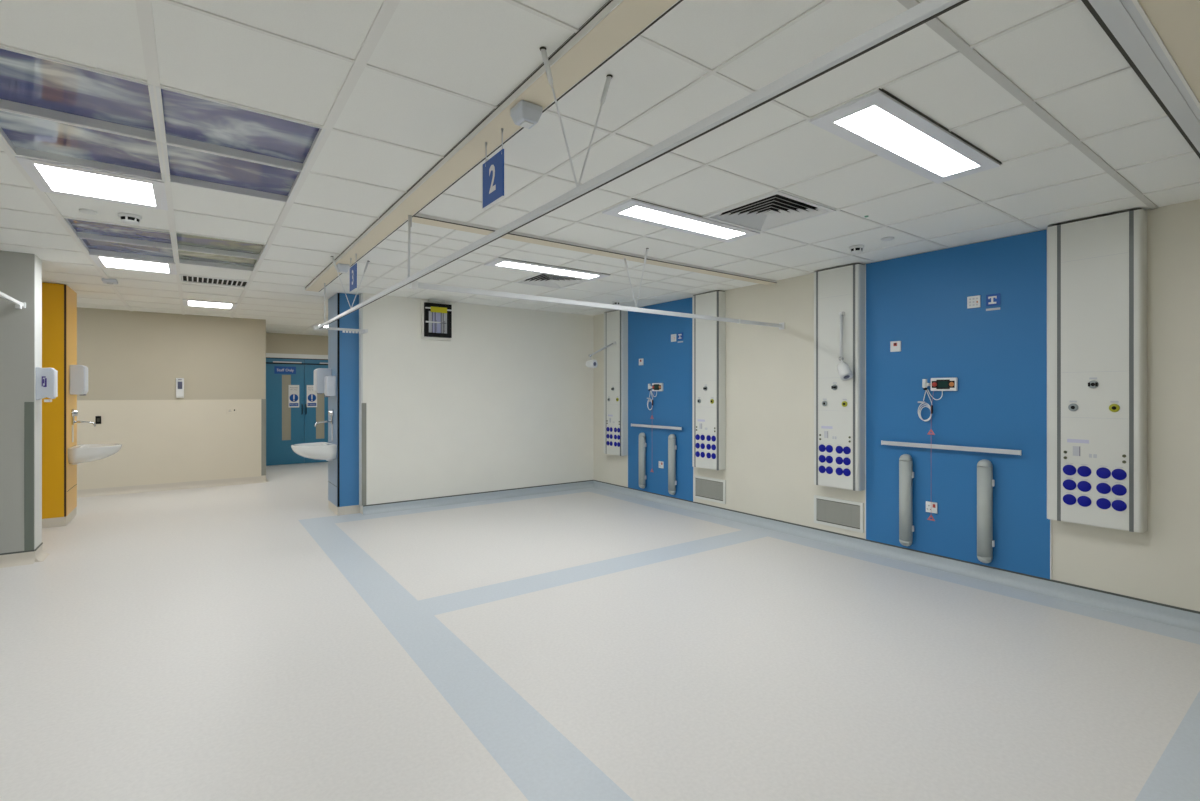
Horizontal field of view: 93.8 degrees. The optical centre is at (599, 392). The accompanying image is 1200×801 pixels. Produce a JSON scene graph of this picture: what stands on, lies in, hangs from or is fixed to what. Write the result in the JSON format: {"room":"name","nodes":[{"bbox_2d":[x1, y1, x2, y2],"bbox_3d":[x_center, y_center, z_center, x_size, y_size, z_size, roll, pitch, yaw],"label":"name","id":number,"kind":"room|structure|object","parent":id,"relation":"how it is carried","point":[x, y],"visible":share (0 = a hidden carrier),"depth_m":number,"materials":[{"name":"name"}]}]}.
{"room":"hospital room","nodes":[
{"label":"hospital room","id":0,"kind":"room"},
{"bbox_2d":[0,251,41,553],"bbox_3d":[-6.125,0.085,3.948,3.112,2.702,0.280,0,0,-36],"label":"wall partition","id":1,"kind":"structure","parent":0,"point":[20,273],"depth_m":4.69,"materials":[{"name":"grey"}]},
{"bbox_2d":[0,291,25,308],"bbox_3d":[-4.241,-0.723,3.873,0.045,0.067,2.050,0,0,-36],"label":"track","id":2,"kind":"object","parent":1,"relation":"attached to","point":[19,305],"visible":1,"depth_m":4.48,"materials":[{"name":"white plastic"}]},
{"bbox_2d":[0,550,34,567],"bbox_3d":[-6.027,1.381,3.813,3.112,0.109,0.053,0,0,-36],"label":"baseboard","id":3,"kind":"structure","parent":1,"relation":"attached to","point":[19,558],"depth_m":4.68,"materials":[{"name":"beige"}]},
{"bbox_2d":[24,402,33,550],"bbox_3d":[-4.806,0.703,4.725,0.057,1.250,0.006,0,0,-36],"label":"trim","id":4,"kind":"structure","parent":1,"relation":"attached to","point":[28,406],"depth_m":4.72,"materials":[{"name":"grey"}]},
{"bbox_2d":[35,542,48,561],"bbox_3d":[-4.843,1.381,4.876,0.053,0.109,0.280,0,0,-36],"label":"baseboard","id":5,"kind":"structure","parent":1,"relation":"attached to","point":[40,556],"depth_m":4.85,"materials":[{"name":"beige"}]},
{"bbox_2d":[36,367,57,401],"bbox_3d":[-4.786,-0.069,4.857,0.122,0.299,0.118,0,0,-36],"label":"dispenser","id":6,"kind":"object","parent":1,"relation":"attached to","point":[46,378],"visible":1,"depth_m":4.82,"materials":[{"name":"white plastic"}]},
{"bbox_2d":[77,307,265,489],"bbox_3d":[-8.146,0.085,8.466,5.140,2.702,2.370,0,0,-36],"label":"wall","id":7,"kind":"structure","parent":0,"point":[134,360],"depth_m":8.28,"materials":[{"name":"beige paint"}]},
{"bbox_2d":[95,416,100,423],"bbox_3d":[-6.996,0.381,7.826,0.060,0.110,0.016,0,0,-36],"label":"control plate","id":8,"kind":"object","parent":7,"relation":"attached to","point":[97,418],"visible":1,"depth_m":7.82,"materials":[{"name":"black plastic"}]},
{"bbox_2d":[77,476,265,497],"bbox_3d":[-7.435,1.386,7.485,5.140,0.100,0.053,0,0,-36],"label":"baseboard","id":9,"kind":"structure","parent":7,"relation":"attached to","point":[259,479],"depth_m":8.28,"materials":[{"name":"beige plastic"}]},
{"bbox_2d":[176,378,183,397],"bbox_3d":[-6.245,-0.070,8.344,0.095,0.296,0.058,0,0,-36],"label":"dispenser","id":10,"kind":"object","parent":7,"relation":"attached to","point":[179,381],"visible":1,"depth_m":8.33,"materials":[{"name":"white plastic"}]},
{"bbox_2d":[227,408,237,413],"bbox_3d":[-5.731,0.284,8.743,0.145,0.087,0.014,0,0,-36],"label":"power socket","id":11,"kind":"object","parent":7,"relation":"attached to","point":[229,410],"visible":1,"depth_m":8.74,"materials":[{"name":"beige plastic"}]},
{"bbox_2d":[261,399,265,475],"bbox_3d":[-5.390,0.715,8.995,0.064,1.226,0.006,0,0,-36],"label":"trim","id":12,"kind":"structure","parent":7,"relation":"attached to","point":[263,401],"depth_m":8.99,"materials":[{"name":"grey plastic"}]},
{"bbox_2d":[266,333,327,354],"bbox_3d":[-5.890,0.085,11.489,2.060,2.702,0.120,0,0,-36],"label":"wall","id":13,"kind":"structure","parent":0,"point":[281,343],"depth_m":11.27,"materials":[{"name":"beige paint"}]},
{"bbox_2d":[266,353,327,465],"bbox_3d":[-5.986,0.331,11.361,1.725,2.210,0.095,0,0,-36],"label":"door","id":14,"kind":"structure","parent":13,"relation":"in","point":[286,426],"depth_m":11.22,"materials":[{"name":"blue laminate"}]},
{"bbox_2d":[274,366,295,373],"bbox_3d":[-6.257,-0.447,11.156,0.375,0.145,0.006,0,0,-36],"label":"door sign","id":15,"kind":"object","parent":14,"relation":"attached to","point":[277,369],"visible":1,"depth_m":11.15,"materials":[{"name":"blue"}]},
{"bbox_2d":[289,385,298,406],"bbox_3d":[-6.134,0.071,11.246,0.190,0.450,0.006,0,0,-36],"label":"notice","id":16,"kind":"object","parent":14,"relation":"attached to","point":[293,389],"visible":1,"depth_m":11.25,"materials":[{"name":"white paper"}]},
{"bbox_2d":[307,385,316,406],"bbox_3d":[-5.870,0.071,11.437,0.190,0.450,0.006,0,0,-36],"label":"notice","id":17,"kind":"object","parent":14,"relation":"attached to","point":[311,395],"visible":0.85,"depth_m":11.43,"materials":[{"name":"white paper"}]},
{"bbox_2d":[313,0,609,279],"bbox_3d":[-2.488,-1.441,4.063,9.337,0.050,16.100,0,0,-36],"label":"trim","id":18,"kind":"structure","parent":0,"point":[609,0],"depth_m":2.82,"materials":[{"name":"black"}]},
{"bbox_2d":[360,293,593,513],"bbox_3d":[-1.482,0.085,7.630,3.322,2.702,0.130,0,0,-36],"label":"wall","id":19,"kind":"structure","parent":0,"point":[505,403],"depth_m":7.44,"materials":[{"name":"beige paint"}]},
{"bbox_2d":[328,293,359,515],"bbox_3d":[-3.125,0.136,6.846,0.253,2.601,0.555,0,0,-36],"label":"wall panel","id":20,"kind":"object","parent":19,"relation":"attached to","point":[343,348],"depth_m":6.63,"materials":[{"name":"blue laminate"}]},
{"bbox_2d":[291,442,336,460],"bbox_3d":[-3.407,0.714,6.645,0.443,0.205,0.504,0,0,-36],"label":"basin","id":21,"kind":"object","parent":20,"relation":"attached to","point":[327,451],"visible":1,"depth_m":6.51,"materials":[{"name":"white ceramic"}]},
{"bbox_2d":[314,368,331,393],"bbox_3d":[-3.389,-0.138,6.856,0.165,0.312,0.220,0,0,-36],"label":"paper towel dispenser","id":22,"kind":"object","parent":20,"relation":"attached to","point":[320,373],"visible":0.79,"depth_m":6.76,"materials":[{"name":"white plastic"}]},
{"bbox_2d":[314,409,333,440],"bbox_3d":[-3.299,0.388,6.699,0.204,0.376,0.092,0,0,-36],"label":"tap","id":23,"kind":"object","parent":20,"relation":"attached to","point":[330,412],"visible":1,"depth_m":6.72,"materials":[{"name":"silver metal"}]},
{"bbox_2d":[324,376,335,396],"bbox_3d":[-3.194,-0.073,6.638,0.105,0.252,0.170,0,0,-36],"label":"soap dispenser","id":24,"kind":"object","parent":20,"relation":"attached to","point":[329,381],"visible":1,"depth_m":6.58,"materials":[{"name":"white plastic"}]},
{"bbox_2d":[359,293,362,505],"bbox_3d":[-2.833,0.085,6.649,0.018,2.502,0.134,0,0,-36],"label":"trim","id":25,"kind":"structure","parent":19,"relation":"attached to","point":[361,294],"depth_m":6.63,"materials":[{"name":"white"}]},
{"bbox_2d":[362,403,365,505],"bbox_3d":[-2.778,0.725,6.607,0.052,1.206,0.006,0,0,-36],"label":"trim","id":26,"kind":"structure","parent":19,"relation":"attached to","point":[363,404],"depth_m":6.60,"materials":[{"name":"grey"}]},
{"bbox_2d":[421,299,451,340],"bbox_3d":[-2.050,-0.917,7.074,0.380,0.506,0.105,0,0,-36],"label":"wall display","id":27,"kind":"object","parent":19,"relation":"attached to","point":[436,315],"visible":1,"depth_m":7.04,"materials":[{"name":"black plastic"}]},
{"bbox_2d":[363,480,592,514],"bbox_3d":[-1.429,1.381,7.556,3.322,0.109,0.053,0,0,-36],"label":"baseboard","id":28,"kind":"structure","parent":19,"relation":"attached to","point":[371,509],"depth_m":7.38,"materials":[{"name":"grey plastic"}]},
{"bbox_2d":[0,462,1199,800],"bbox_3d":[-2.497,1.451,4.118,9.187,0.030,16.000,0,0,-36],"label":"floor","id":29,"kind":"structure","parent":0,"point":[255,641],"depth_m":2.99,"materials":[{"name":"beige plastic"}]},
{"bbox_2d":[42,283,76,527],"bbox_3d":[-6.391,0.136,6.002,1.091,2.601,0.680,0,0,-36],"label":"wall panel","id":30,"kind":"object","parent":29,"relation":"on","point":[59,301],"depth_m":6.01,"materials":[{"name":"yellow laminate"}]},
{"bbox_2d":[70,365,87,395],"bbox_3d":[-5.893,-0.138,6.350,0.125,0.342,0.280,0,0,-36],"label":"paper towel dispenser","id":31,"kind":"object","parent":30,"relation":"attached to","point":[78,374],"visible":1,"depth_m":6.25,"materials":[{"name":"white plastic"}]},
{"bbox_2d":[71,409,95,441],"bbox_3d":[-5.873,0.373,6.389,0.204,0.376,0.092,0,0,-36],"label":"tap","id":32,"kind":"object","parent":30,"relation":"attached to","point":[74,413],"visible":1,"depth_m":6.33,"materials":[{"name":"silver metal"}]},
{"bbox_2d":[68,444,121,464],"bbox_3d":[-5.780,0.709,6.457,0.433,0.205,0.544,0,0,-36],"label":"basin","id":33,"kind":"object","parent":30,"relation":"attached to","point":[80,453],"visible":1,"depth_m":6.27,"materials":[{"name":"white ceramic"}]},
{"bbox_2d":[0,0,1199,335],"bbox_3d":[-2.488,-1.176,4.063,9.137,0.022,15.900,0,0,-36],"label":"ceiling","id":34,"kind":"structure","parent":0,"point":[1040,87],"depth_m":2.57,"materials":[{"name":"tile"}]},
{"bbox_2d":[0,47,159,141],"bbox_3d":[-2.108,-1.186,2.193,0.592,0.044,0.592,0,0,-36],"label":"ceiling panel","id":35,"kind":"object","parent":34,"relation":"attached to","point":[30,84],"visible":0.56,"depth_m":2.27,"materials":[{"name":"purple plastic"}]},
{"bbox_2d":[0,109,164,180],"bbox_3d":[-2.461,-1.186,2.679,0.592,0.044,0.592,0,0,-36],"label":"ceiling panel","id":36,"kind":"object","parent":34,"relation":"attached to","point":[30,136],"visible":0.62,"depth_m":2.73,"materials":[{"name":"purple plastic"}]},
{"bbox_2d":[79,209,97,214],"bbox_3d":[-3.302,-1.166,3.621,0.090,0.012,0.090,0,0,-36],"label":"cap","id":37,"kind":"object","parent":34,"relation":"attached to","point":[85,211],"visible":1,"depth_m":3.61,"materials":[{"name":"white plastic"}]},
{"bbox_2d":[15,156,167,210],"bbox_3d":[-2.812,-1.164,3.165,0.580,0.012,0.580,0,0,-36],"label":"recessed light","id":38,"kind":"object","parent":34,"relation":"in","point":[50,177],"visible":1,"depth_m":3.13,"materials":[{"name":"white plastic"}]},
{"bbox_2d":[35,164,155,205],"bbox_3d":[-2.812,-1.165,3.165,0.464,0.009,0.464,0,0,-36],"label":"diffuser","id":39,"kind":"object","parent":38,"relation":"attached to","point":[56,179],"depth_m":3.14,"materials":[{"name":"white plastic"}]},
{"bbox_2d":[101,278,117,283],"bbox_3d":[-5.072,-1.147,5.809,0.120,0.050,0.160,0,0,-36],"label":"detector","id":40,"kind":"object","parent":34,"relation":"attached to","point":[107,281],"visible":1,"depth_m":5.76,"materials":[{"name":"white plastic"}]},
{"bbox_2d":[60,217,173,248],"bbox_3d":[-3.516,-1.186,4.137,0.592,0.044,0.592,0,0,-36],"label":"ceiling panel","id":41,"kind":"object","parent":34,"relation":"attached to","point":[86,229],"visible":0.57,"depth_m":4.23,"materials":[{"name":"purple plastic"}]},
{"bbox_2d":[75,237,175,262],"bbox_3d":[-3.868,-1.186,4.623,0.592,0.044,0.592,0,0,-36],"label":"ceiling panel","id":42,"kind":"object","parent":34,"relation":"attached to","point":[100,247],"visible":0.64,"depth_m":4.72,"materials":[{"name":"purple plastic"}]},
{"bbox_2d":[82,239,172,257],"bbox_3d":[-3.868,-1.205,4.623,0.592,0.006,0.592,0,0,-36],"label":"picture","id":43,"kind":"object","parent":42,"relation":"on","point":[95,246],"depth_m":4.71},
{"bbox_2d":[118,212,141,224],"bbox_3d":[-3.109,-1.143,3.712,0.124,0.058,0.124,0,0,-36],"label":"smoke detector","id":44,"kind":"object","parent":34,"relation":"attached to","point":[128,218],"visible":1,"depth_m":3.68,"materials":[{"name":"white plastic"}]},
{"bbox_2d":[89,254,176,274],"bbox_3d":[-4.220,-1.164,5.109,0.580,0.012,0.580,0,0,-36],"label":"recessed light","id":45,"kind":"object","parent":34,"relation":"in","point":[105,261],"visible":1,"depth_m":5.08,"materials":[{"name":"white plastic"}]},
{"bbox_2d":[100,257,168,272],"bbox_3d":[-4.220,-1.165,5.109,0.464,0.009,0.464,0,0,-36],"label":"diffuser","id":46,"kind":"object","parent":45,"relation":"attached to","point":[109,262],"depth_m":5.11,"materials":[{"name":"white plastic"}]},
{"bbox_2d":[182,299,237,308],"bbox_3d":[-5.142,-1.164,7.404,0.580,0.012,0.580,0,0,-36],"label":"recessed light","id":47,"kind":"object","parent":34,"relation":"in","point":[197,303],"visible":1,"depth_m":7.38,"materials":[{"name":"white plastic"}]},
{"bbox_2d":[188,301,231,307],"bbox_3d":[-5.142,-1.165,7.404,0.464,0.009,0.464,0,0,-36],"label":"diffuser","id":48,"kind":"object","parent":47,"relation":"attached to","point":[190,303],"depth_m":7.39,"materials":[{"name":"white plastic"}]},
{"bbox_2d":[179,275,248,287],"bbox_3d":[-4.029,-1.165,5.867,0.588,0.011,0.391,0,0,-36],"label":"ceiling vent","id":49,"kind":"object","parent":34,"relation":"in","point":[183,278],"visible":1,"depth_m":5.87,"materials":[{"name":"white plastic"}]},
{"bbox_2d":[176,249,260,270],"bbox_3d":[-3.382,-1.186,4.975,0.592,0.044,0.592,0,0,-36],"label":"ceiling panel","id":50,"kind":"object","parent":34,"relation":"attached to","point":[185,257],"visible":0.66,"depth_m":5.09,"materials":[{"name":"white plastic"}]},
{"bbox_2d":[174,232,267,258],"bbox_3d":[-3.030,-1.186,4.489,0.592,0.044,0.592,0,0,-36],"label":"ceiling panel","id":51,"kind":"object","parent":34,"relation":"attached to","point":[188,242],"visible":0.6,"depth_m":4.58,"materials":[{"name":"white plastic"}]},
{"bbox_2d":[163,143,303,202],"bbox_3d":[-1.975,-1.186,3.031,0.592,0.044,0.592,0,0,-36],"label":"ceiling panel","id":52,"kind":"object","parent":34,"relation":"attached to","point":[187,166],"visible":0.64,"depth_m":3.08,"materials":[{"name":"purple plastic"}]},
{"bbox_2d":[155,86,325,171],"bbox_3d":[-1.623,-1.186,2.545,0.592,0.044,0.592,0,0,-36],"label":"ceiling panel","id":53,"kind":"object","parent":34,"relation":"attached to","point":[191,121],"visible":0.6,"depth_m":2.57,"materials":[{"name":"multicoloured plastic"}]},
{"bbox_2d":[305,0,682,291],"bbox_3d":[-0.238,-1.154,2.164,0.142,0.036,10.184,0,0,-36],"label":"ceiling beam","id":54,"kind":"structure","parent":34,"relation":"attached to","point":[617,23],"depth_m":2.18,"materials":[{"name":"white"}]},
{"bbox_2d":[336,263,349,272],"bbox_3d":[-2.285,-1.101,4.988,0.096,0.070,0.100,0,0,-36],"label":"sensor","id":55,"kind":"object","parent":54,"relation":"attached to","point":[342,268],"visible":0.97,"depth_m":4.96,"materials":[{"name":"white plastic"}]},
{"bbox_2d":[349,254,356,292],"bbox_3d":[-2.055,-0.994,4.673,0.012,0.285,0.233,0,0,-36],"label":"hanging sign","id":56,"kind":"object","parent":54,"relation":"hanging from","point":[353,270],"visible":1,"depth_m":4.65,"materials":[{"name":"blue plastic"}]},
{"bbox_2d":[482,128,504,208],"bbox_3d":[-0.475,-0.989,2.491,0.012,0.295,0.210,0,0,-36],"label":"hanging sign","id":57,"kind":"object","parent":54,"relation":"hanging from","point":[492,169],"visible":1,"depth_m":2.48,"materials":[{"name":"blue plastic"}]},
{"bbox_2d":[510,100,541,128],"bbox_3d":[-0.294,-1.101,2.238,0.096,0.070,0.100,0,0,-36],"label":"sensor","id":58,"kind":"object","parent":54,"relation":"attached to","point":[525,114],"visible":1,"depth_m":2.21,"materials":[{"name":"white plastic"}]},
{"bbox_2d":[484,257,609,280],"bbox_3d":[-0.474,-1.163,5.309,1.208,0.017,0.305,0,0,-36],"label":"recessed light","id":59,"kind":"object","parent":34,"relation":"in","point":[500,262],"visible":1,"depth_m":5.26,"materials":[{"name":"white plastic"}]},
{"bbox_2d":[497,261,596,277],"bbox_3d":[-0.475,-1.163,5.311,1.030,0.012,0.176,0,0,-36],"label":"diffuser","id":60,"kind":"object","parent":59,"relation":"attached to","point":[507,264],"depth_m":5.27,"materials":[{"name":"white plastic"}]},
{"bbox_2d":[514,273,590,288],"bbox_3d":[-0.496,-1.226,5.852,0.592,0.131,0.592,0,0,-36],"label":"ceiling vent","id":61,"kind":"object","parent":34,"relation":"in","point":[546,280],"visible":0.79,"depth_m":5.89,"materials":[{"name":"white plastic"}]},
{"bbox_2d":[412,213,776,284],"bbox_3d":[0.277,-1.159,4.804,3.789,0.026,0.133,0,0,-36],"label":"trim","id":62,"kind":"structure","parent":34,"relation":"attached to","point":[418,218],"depth_m":4.46,"materials":[{"name":"white"}]},
{"bbox_2d":[409,248,783,329],"bbox_3d":[0.334,-0.913,4.699,3.820,0.518,0.324,0,0,-36],"label":"track","id":63,"kind":"object","parent":34,"relation":"hanging from","point":[415,284],"visible":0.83,"depth_m":4.36,"materials":[{"name":"white metal"}]},
{"bbox_2d":[612,301,619,304],"bbox_3d":[0.208,-1.143,7.213,0.110,0.058,0.110,0,0,-36],"label":"smoke detector","id":64,"kind":"object","parent":34,"relation":"attached to","point":[613,302],"visible":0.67,"depth_m":7.17,"materials":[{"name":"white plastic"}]},
{"bbox_2d":[313,0,968,333],"bbox_3d":[-0.418,-0.925,2.422,0.591,0.496,9.598,0,0,-33],"label":"track","id":65,"kind":"object","parent":34,"relation":"hanging from","point":[927,10],"visible":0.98,"depth_m":1.51,"materials":[{"name":"white metal"}]},
{"bbox_2d":[602,198,759,242],"bbox_3d":[0.590,-1.163,3.841,1.208,0.017,0.305,0,0,-36],"label":"recessed light","id":66,"kind":"object","parent":34,"relation":"in","point":[633,209],"visible":1,"depth_m":3.77,"materials":[{"name":"white plastic"}]},
{"bbox_2d":[621,206,744,238],"bbox_3d":[0.589,-1.163,3.843,1.030,0.012,0.176,0,0,-36],"label":"diffuser","id":67,"kind":"object","parent":66,"relation":"attached to","point":[643,213],"depth_m":3.82,"materials":[{"name":"white plastic"}]},
{"bbox_2d":[703,191,835,232],"bbox_3d":[1.095,-1.226,3.655,0.592,0.131,0.592,0,0,-36],"label":"ceiling vent","id":68,"kind":"object","parent":34,"relation":"in","point":[776,209],"visible":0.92,"depth_m":3.67,"materials":[{"name":"white plastic"}]},
{"bbox_2d":[849,245,863,253],"bbox_3d":[2.059,-1.143,4.504,0.110,0.058,0.110,0,0,-36],"label":"smoke detector","id":69,"kind":"object","parent":34,"relation":"attached to","point":[855,249],"visible":1,"depth_m":4.47,"materials":[{"name":"white plastic"}]},
{"bbox_2d":[881,237,893,240],"bbox_3d":[2.185,-1.166,4.262,0.090,0.012,0.090,0,0,-36],"label":"cap","id":70,"kind":"object","parent":34,"relation":"attached to","point":[884,238],"visible":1,"depth_m":4.25,"materials":[{"name":"white plastic"}]},
{"bbox_2d":[809,88,1001,183],"bbox_3d":[1.470,-1.163,2.626,1.208,0.017,0.305,0,0,-36],"label":"recessed light","id":71,"kind":"object","parent":34,"relation":"in","point":[878,122],"visible":1,"depth_m":2.54,"materials":[{"name":"white plastic"}]},
{"bbox_2d":[835,105,978,175],"bbox_3d":[1.468,-1.163,2.628,1.030,0.012,0.176,0,0,-36],"label":"diffuser","id":72,"kind":"object","parent":71,"relation":"attached to","point":[878,126],"depth_m":2.57,"materials":[{"name":"white plastic"}]},
{"bbox_2d":[1081,0,1199,157],"bbox_3d":[3.255,-1.147,0.692,3.789,0.035,3.702,0,0,-36],"label":"trim","id":73,"kind":"structure","parent":34,"relation":"attached to","point":[1159,39],"depth_m":1.84,"materials":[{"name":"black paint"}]},
{"bbox_2d":[594,199,1199,611],"bbox_3d":[2.931,0.085,4.472,0.120,2.702,10.404,0,0,-36],"label":"wall","id":74,"kind":"structure","parent":0,"point":[769,472],"depth_m":3.88,"materials":[{"name":"beige paint"}]},
{"bbox_2d":[604,310,627,455],"bbox_3d":[0.209,-0.140,8.011,0.136,2.044,0.430,0,0,-36],"label":"medical trunking","id":75,"kind":"object","parent":74,"relation":"attached to","point":[615,322],"visible":1,"depth_m":7.89,"materials":[{"name":"white metal"}]},
{"bbox_2d":[586,341,615,367],"bbox_3d":[0.025,-0.530,7.792,0.450,0.384,0.172,0,0,-36],"label":"lamp","id":76,"kind":"object","parent":75,"relation":"attached to","point":[591,363],"visible":1,"depth_m":7.69,"materials":[{"name":"white plastic"}]},
{"bbox_2d":[628,297,693,501],"bbox_3d":[0.767,0.081,7.347,0.012,2.490,1.281,0,0,-36],"label":"wall panel","id":77,"kind":"object","parent":74,"relation":"attached to","point":[669,363],"visible":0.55,"depth_m":7.31,"materials":[{"name":"blue laminate"}]},
{"bbox_2d":[639,433,645,487],"bbox_3d":[0.569,0.911,7.537,0.090,0.750,0.108,0,0,-36],"label":"bumper cover","id":78,"kind":"object","parent":77,"relation":"attached to","point":[642,439],"visible":1,"depth_m":7.50,"materials":[{"name":"grey plastic"}]},
{"bbox_2d":[647,383,662,409],"bbox_3d":[0.711,0.054,7.366,0.061,0.358,0.299,0,0,-36],"label":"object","id":79,"kind":"object","parent":77,"relation":"attached to","point":[656,387],"visible":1,"depth_m":7.36,"materials":[{"name":"white plastic"}]},
{"bbox_2d":[631,424,681,429],"bbox_3d":[0.734,0.444,7.341,0.054,0.038,0.978,0,0,-36],"label":"rail","id":80,"kind":"object","parent":77,"relation":"attached to","point":[636,425],"visible":1,"depth_m":7.30,"materials":[{"name":"silver metal"}]},
{"bbox_2d":[659,461,663,467],"bbox_3d":[0.793,0.936,7.292,0.016,0.088,0.088,0,0,-36],"label":"power socket","id":81,"kind":"object","parent":77,"relation":"attached to","point":[661,463],"visible":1,"depth_m":7.28,"materials":[{"name":"white plastic"}]},
{"bbox_2d":[668,434,676,494],"bbox_3d":[0.910,0.903,7.067,0.090,0.765,0.108,0,0,-36],"label":"bumper cover","id":82,"kind":"object","parent":77,"relation":"attached to","point":[672,447],"visible":1,"depth_m":7.03,"materials":[{"name":"grey plastic"}]},
{"bbox_2d":[671,334,675,341],"bbox_3d":[0.931,-0.692,7.101,0.016,0.092,0.090,0,0,-36],"label":"indicator","id":83,"kind":"object","parent":77,"relation":"attached to","point":[673,336],"visible":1,"depth_m":7.09,"materials":[{"name":"white plastic"}]},
{"bbox_2d":[678,332,682,342],"bbox_3d":[1.003,-0.687,7.009,0.007,0.122,0.094,0,0,-36],"label":"sign","id":84,"kind":"object","parent":77,"relation":"attached to","point":[680,335],"visible":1,"depth_m":7.00,"materials":[{"name":"blue"}]},
{"bbox_2d":[692,290,725,469],"bbox_3d":[1.259,-0.140,6.562,0.136,2.044,0.428,0,0,-36],"label":"medical trunking","id":85,"kind":"object","parent":74,"relation":"attached to","point":[708,336],"visible":1,"depth_m":6.48,"materials":[{"name":"white metal"}]},
{"bbox_2d":[694,475,725,503],"bbox_3d":[1.289,1.139,6.621,0.018,0.271,0.497,0,0,-36],"label":"air vent","id":86,"kind":"object","parent":74,"relation":"in","point":[705,488],"visible":1,"depth_m":6.60,"materials":[{"name":"white metal"}]},
{"bbox_2d":[814,495,863,532],"bbox_3d":[2.247,1.139,5.299,0.018,0.271,0.499,0,0,-36],"label":"air vent","id":87,"kind":"object","parent":74,"relation":"in","point":[834,512],"visible":1,"depth_m":5.28,"materials":[{"name":"white metal"}]},
{"bbox_2d":[814,263,864,490],"bbox_3d":[2.219,-0.140,5.237,0.136,2.044,0.462,0,0,-36],"label":"medical trunking","id":88,"kind":"object","parent":74,"relation":"attached to","point":[839,405],"visible":1,"depth_m":5.17,"materials":[{"name":"white metal"}]},
{"bbox_2d":[837,311,852,380],"bbox_3d":[2.193,-0.425,5.058,0.107,0.636,0.192,0,0,-9],"label":"lamp","id":89,"kind":"object","parent":88,"relation":"attached to","point":[844,371],"visible":1,"depth_m":5.05,"materials":[{"name":"white plastic"}]},
{"bbox_2d":[593,480,1199,631],"bbox_3d":[2.867,1.381,4.413,0.053,0.109,10.184,0,0,-36],"label":"baseboard","id":90,"kind":"structure","parent":74,"relation":"attached to","point":[1184,618],"depth_m":4.45,"materials":[{"name":"grey plastic"}]},
{"bbox_2d":[865,229,1051,578],"bbox_3d":[2.805,0.081,4.534,0.012,2.490,1.360,0,0,-36],"label":"wall panel","id":91,"kind":"object","parent":74,"relation":"attached to","point":[998,358],"visible":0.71,"depth_m":4.45,"materials":[{"name":"blue laminate"}]},
{"bbox_2d":[890,341,900,351],"bbox_3d":[2.557,-0.400,4.855,0.016,0.090,0.088,0,0,-36],"label":"wall switch","id":92,"kind":"object","parent":91,"relation":"attached to","point":[895,346],"visible":1,"depth_m":4.85,"materials":[{"name":"white plastic"}]},
{"bbox_2d":[899,454,913,545],"bbox_3d":[2.590,0.910,4.747,0.090,0.778,0.108,0,0,-36],"label":"bumper cover","id":93,"kind":"object","parent":91,"relation":"attached to","point":[906,474],"visible":1,"depth_m":4.71,"materials":[{"name":"grey plastic"}]},
{"bbox_2d":[926,501,937,513],"bbox_3d":[2.729,0.944,4.619,0.016,0.088,0.088,0,0,-36],"label":"power socket","id":94,"kind":"object","parent":91,"relation":"attached to","point":[932,507],"visible":1,"depth_m":4.61,"materials":[{"name":"white plastic"}]},
{"bbox_2d":[918,378,957,420],"bbox_3d":[2.738,0.059,4.568,0.061,0.358,0.299,0,0,-36],"label":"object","id":95,"kind":"object","parent":91,"relation":"attached to","point":[937,384],"visible":1,"depth_m":4.56,"materials":[{"name":"white plastic"}]},
{"bbox_2d":[927,391,934,520],"bbox_3d":[2.711,0.513,4.579,0.046,1.051,0.060,0,0,-36],"label":"pull cord","id":96,"kind":"object","parent":95,"relation":"hanging from","point":[932,519],"visible":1,"depth_m":4.57,"materials":[{"name":"red plastic"}]},
{"bbox_2d":[881,440,1021,454],"bbox_3d":[2.782,0.438,4.513,0.054,0.038,1.023,0,0,-36],"label":"rail","id":97,"kind":"object","parent":91,"relation":"attached to","point":[934,446],"visible":1,"depth_m":4.44,"materials":[{"name":"silver metal"}]},
{"bbox_2d":[967,295,980,308],"bbox_3d":[2.910,-0.706,4.369,0.016,0.092,0.090,0,0,-36],"label":"indicator","id":98,"kind":"object","parent":91,"relation":"attached to","point":[972,301],"visible":1,"depth_m":4.36,"materials":[{"name":"white plastic"}]},
{"bbox_2d":[977,460,994,562],"bbox_3d":[2.933,0.905,4.274,0.090,0.788,0.108,0,0,-36],"label":"bumper cover","id":99,"kind":"object","parent":91,"relation":"attached to","point":[985,482],"visible":1,"depth_m":4.24,"materials":[{"name":"grey plastic"}]},
{"bbox_2d":[986,293,999,310],"bbox_3d":[2.989,-0.688,4.268,0.007,0.122,0.094,0,0,-36],"label":"sign","id":100,"kind":"object","parent":91,"relation":"attached to","point":[992,299],"visible":1,"depth_m":4.26,"materials":[{"name":"blue"}]},
{"bbox_2d":[1047,208,1146,532],"bbox_3d":[3.297,-0.140,3.748,0.136,2.044,0.497,0,0,-36],"label":"medical trunking","id":101,"kind":"object","parent":74,"relation":"attached to","point":[1097,266],"visible":1,"depth_m":3.69,"materials":[{"name":"white"}]},
{"bbox_2d":[1068,403,1077,410],"bbox_3d":[3.195,0.100,3.790,0.011,0.054,0.054,0,0,-36],"label":"outlet","id":102,"kind":"object","parent":101,"relation":"attached to","point":[1071,406],"depth_m":3.78,"materials":[{"name":"black plastic"}]},
{"bbox_2d":[1088,380,1098,388],"bbox_3d":[3.254,-0.054,3.704,0.015,0.054,0.054,0,0,-36],"label":"outlet","id":103,"kind":"object","parent":101,"relation":"attached to","point":[1092,384],"depth_m":3.70,"materials":[{"name":"black plastic"}]},
{"bbox_2d":[1109,404,1119,411],"bbox_3d":[3.317,0.099,3.620,0.011,0.054,0.054,0,0,-36],"label":"outlet","id":104,"kind":"object","parent":101,"relation":"attached to","point":[1112,407],"depth_m":3.61,"materials":[{"name":"yellow plastic"}]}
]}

